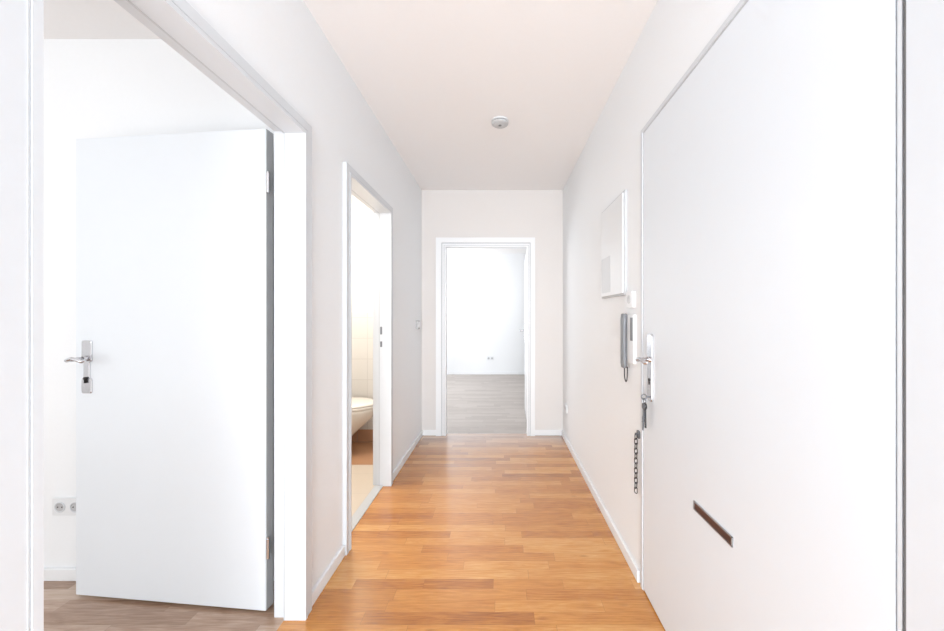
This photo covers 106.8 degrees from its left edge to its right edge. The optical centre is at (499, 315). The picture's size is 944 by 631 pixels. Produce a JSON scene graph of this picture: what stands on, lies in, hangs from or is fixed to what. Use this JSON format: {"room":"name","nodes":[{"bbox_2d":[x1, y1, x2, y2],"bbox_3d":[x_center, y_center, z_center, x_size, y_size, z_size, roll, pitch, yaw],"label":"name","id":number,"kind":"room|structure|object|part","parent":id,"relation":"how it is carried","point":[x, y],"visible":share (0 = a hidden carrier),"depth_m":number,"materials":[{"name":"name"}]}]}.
{"room":"apartment hallway","nodes":[
{"label":"apartment hallway","id":0,"kind":"room"},
{"bbox_2d":[44,39,273,567],"bbox_3d":[-2.450,-0.030,1.670,3.100,2.500,0.100,0,0,0],"label":"wall","id":1,"kind":"structure","parent":0,"point":[94,88],"depth_m":1.62,"materials":[{"name":"paint"}]},
{"bbox_2d":[52,497,75,515],"bbox_3d":[-1.990,0.882,1.614,0.151,0.080,0.012,0,0,0],"label":"wall socket","id":2,"kind":"object","parent":1,"relation":"attached to","point":[61,506],"visible":0.73,"depth_m":1.61,"materials":[{"name":"white plastic"}]},
{"bbox_2d":[44,568,273,580],"bbox_3d":[-2.450,1.192,1.613,3.100,0.055,0.014,0,0,0],"label":"baseboard","id":3,"kind":"structure","parent":1,"relation":"attached to","point":[50,574],"depth_m":1.61,"materials":[{"name":"white paint"}]},
{"bbox_2d":[186,0,421,588],"bbox_3d":[-0.850,-0.030,-0.315,0.100,2.500,7.770,0,0,0],"label":"wall","id":4,"kind":"structure","parent":0,"point":[281,40],"depth_m":1.65,"materials":[{"name":"paint"}]},
{"bbox_2d":[0,0,311,630],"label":"door","id":5,"kind":"structure","parent":4,"relation":"in","point":[174,358],"depth_m":1.44,"materials":[{"name":"paint"}]},
{"bbox_3d":[-1.745,0.183,1.465,0.099,0.027,0.082,0,0,6],"label":"lever","id":6,"kind":"part","parent":5,"relation":"part of","materials":[{"name":"silver metal"}]},
{"bbox_3d":[-1.778,0.222,1.506,0.050,0.227,0.005,0,0,6],"label":"handle plate","id":7,"kind":"part","parent":5,"relation":"part of","materials":[{"name":"silver metal"}]},
{"bbox_2d":[312,545,344,605],"bbox_3d":[-0.793,1.192,1.616,0.014,0.055,0.322,0,0,0],"label":"baseboard","id":8,"kind":"structure","parent":4,"relation":"attached to","point":[318,588],"depth_m":1.60,"materials":[{"name":"white paint"}]},
{"bbox_2d":[343,162,392,554],"bbox_3d":[-0.845,0.219,2.166,0.135,2.002,0.772,0,0,0],"label":"door","id":9,"kind":"structure","parent":4,"relation":"in","point":[354,184],"depth_m":2.50,"materials":[{"name":"paint"}]},
{"bbox_2d":[393,430,422,480],"bbox_3d":[-0.793,1.192,3.062,0.014,0.055,1.015,0,0,0],"label":"baseboard","id":10,"kind":"structure","parent":4,"relation":"attached to","point":[397,469],"depth_m":2.96,"materials":[{"name":"white paint"}]},
{"bbox_2d":[416,320,419,328],"bbox_3d":[-0.788,0.090,3.380,0.023,0.084,0.084,0,0,0],"label":"light switch","id":11,"kind":"object","parent":4,"relation":"attached to","point":[417,321],"visible":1,"depth_m":3.35,"materials":[{"name":"white plastic"}]},
{"bbox_2d":[44,0,656,253],"bbox_3d":[-0.700,-1.330,1.520,6.800,0.100,11.640,0,0,0],"label":"ceiling","id":12,"kind":"structure","parent":0,"point":[435,75],"depth_m":1.81,"materials":[{"name":"paint"}]},
{"bbox_2d":[491,116,508,128],"bbox_3d":[0.000,-1.263,2.300,0.116,0.034,0.116,0,0,0],"label":"smoke detector","id":13,"kind":"object","parent":12,"relation":"attached to","point":[499,122],"visible":1,"depth_m":2.27,"materials":[{"name":"white plastic"}]},
{"bbox_2d":[44,375,664,630],"bbox_3d":[-0.700,1.270,1.520,6.800,0.100,11.640,0,0,0],"label":"floor","id":14,"kind":"structure","parent":0,"point":[473,531],"depth_m":1.77,"materials":[{"name":"brown wood"}]},
{"bbox_2d":[352,195,372,428],"bbox_3d":[-1.325,-0.090,3.475,0.850,2.380,0.190,0,0,0],"label":"wall","id":15,"kind":"structure","parent":0,"point":[362,216],"depth_m":3.38,"materials":[{"name":"tile"}]},
{"bbox_2d":[352,397,372,435],"bbox_3d":[-1.423,0.805,3.120,0.655,0.830,0.390,0,0,0],"label":"toilet","id":16,"kind":"object","parent":15,"relation":"attached to","point":[362,408],"visible":0.18,"depth_m":3.03,"materials":[{"name":"ceramic"}]},
{"bbox_3d":[-1.355,0.802,3.120,0.520,0.022,0.380,0,0,0],"label":"seat","id":17,"kind":"part","parent":16,"relation":"part of","materials":[{"name":"plastic"}]},
{"bbox_3d":[-1.355,0.775,3.120,0.518,0.031,0.378,0,0,0],"label":"lid","id":18,"kind":"part","parent":16,"relation":"part of","materials":[{"name":"plastic"}]},
{"bbox_2d":[352,429,372,441],"bbox_3d":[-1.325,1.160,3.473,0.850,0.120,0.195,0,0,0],"label":"baseboard","id":19,"kind":"structure","parent":15,"relation":"attached to","point":[362,435],"depth_m":3.38,"materials":[{"name":"brown wood"}]},
{"bbox_2d":[447,254,525,371],"bbox_3d":[0.150,-0.030,7.290,4.900,2.500,0.100,0,0,0],"label":"wall","id":20,"kind":"structure","parent":0,"point":[486,292],"depth_m":7.24,"materials":[{"name":"paint"}]},
{"bbox_2d":[447,372,524,374],"bbox_3d":[0.150,1.190,7.233,4.900,0.060,0.014,0,0,0],"label":"baseboard","id":21,"kind":"structure","parent":20,"relation":"attached to","point":[448,373],"depth_m":7.23,"materials":[{"name":"white paint"}]},
{"bbox_2d":[422,190,562,429],"bbox_3d":[0.150,-0.030,3.620,4.900,2.500,0.100,0,0,0],"label":"wall","id":22,"kind":"structure","parent":0,"point":[538,214],"depth_m":3.57,"materials":[{"name":"paint"}]},
{"bbox_2d":[423,430,435,434],"bbox_3d":[-0.718,1.192,3.563,0.136,0.055,0.014,0,0,0],"label":"baseboard","id":23,"kind":"structure","parent":22,"relation":"attached to","point":[425,432],"depth_m":3.56,"materials":[{"name":"white paint"}]},
{"bbox_2d":[436,237,534,435],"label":"door frame","id":24,"kind":"structure","parent":22,"relation":"in","point":[442,243],"depth_m":3.55,"materials":[{"name":"white paint"}]},
{"bbox_2d":[535,430,561,434],"bbox_3d":[0.490,1.192,3.563,0.271,0.055,0.014,0,0,0],"label":"baseboard","id":25,"kind":"structure","parent":22,"relation":"attached to","point":[537,432],"depth_m":3.56,"materials":[{"name":"white paint"}]},
{"bbox_2d":[563,0,739,582],"bbox_3d":[0.740,-0.030,-0.315,0.200,2.500,7.770,0,0,0],"label":"wall","id":26,"kind":"structure","parent":0,"point":[602,419],"depth_m":1.96,"materials":[{"name":"paint"}]},
{"bbox_2d":[562,430,639,582],"bbox_3d":[0.633,1.192,2.583,0.014,0.055,1.974,0,0,0],"label":"baseboard","id":27,"kind":"structure","parent":26,"relation":"attached to","point":[628,557],"depth_m":2.04,"materials":[{"name":"white paint"}]},
{"bbox_2d":[601,190,626,298],"bbox_3d":[0.629,-0.368,1.960,0.023,0.530,0.400,0,0,0],"label":"electrical panel","id":28,"kind":"object","parent":26,"relation":"attached to","point":[614,217],"visible":0.98,"depth_m":1.89,"materials":[{"name":"white plastic"}]},
{"bbox_3d":[0.619,-0.235,2.045,0.002,0.205,0.170,0,0,0],"label":"label plate","id":29,"kind":"part","parent":28,"relation":"part of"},
{"bbox_2d":[620,313,635,381],"bbox_3d":[0.622,0.159,1.702,0.037,0.338,0.121,0,0,0],"label":"intercom","id":30,"kind":"object","parent":26,"relation":"attached to","point":[627,321],"visible":1,"depth_m":1.72,"materials":[{"name":"white plastic"}]},
{"bbox_3d":[0.620,0.289,1.724,0.006,0.078,0.046,0,0,0],"label":"cord","id":31,"kind":"part","parent":30,"relation":"part of","materials":[{"name":"black plastic"}]},
{"bbox_2d":[626,291,635,307],"bbox_3d":[0.630,-0.077,1.695,0.019,0.080,0.084,0,0,0],"label":"door chime","id":32,"kind":"object","parent":26,"relation":"attached to","point":[631,295],"visible":1,"depth_m":1.67,"materials":[{"name":"white plastic"}]},
{"bbox_2d":[634,430,639,493],"bbox_3d":[0.629,0.675,1.612,0.022,0.291,0.030,0,0,0],"label":"chain","id":33,"kind":"object","parent":26,"relation":"hanging from","point":[637,434],"visible":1,"depth_m":1.61,"materials":[{"name":"metal"}]},
{"bbox_3d":[0.626,0.681,1.612,0.015,0.280,0.015,0,0,10],"label":"chain","id":34,"kind":"part","parent":33,"relation":"part of","materials":[{"name":"silver metal"}]},
{"bbox_3d":[0.631,0.547,1.612,0.018,0.035,0.030,0,0,0],"label":"mounting plate","id":35,"kind":"part","parent":33,"relation":"part of","materials":[{"name":"metal"}]},
{"bbox_2d":[635,0,943,630],"bbox_3d":[0.632,0.170,1.026,0.136,2.100,1.101,0,0,0],"label":"door","id":36,"kind":"structure","parent":26,"relation":"in","point":[792,357],"depth_m":0.75,"materials":[{"name":"paint"}]},
{"bbox_3d":[0.600,0.183,1.427,0.072,0.027,0.114,0,0,0],"label":"lever","id":37,"kind":"part","parent":36,"relation":"part of","materials":[{"name":"silver metal"}]},
{"bbox_2d":[641,394,648,429],"bbox_3d":[0.610,0.406,1.471,0.033,0.156,0.028,0,0,34],"label":"keys","id":38,"kind":"object","parent":36,"relation":"hanging from","point":[644,404],"visible":1,"depth_m":1.47,"materials":[{"name":"metal"}]},
{"bbox_3d":[0.631,0.218,1.472,0.009,0.283,0.046,0,0,0],"label":"handle plate","id":39,"kind":"part","parent":36,"relation":"part of","materials":[{"name":"silver metal"}]}
]}

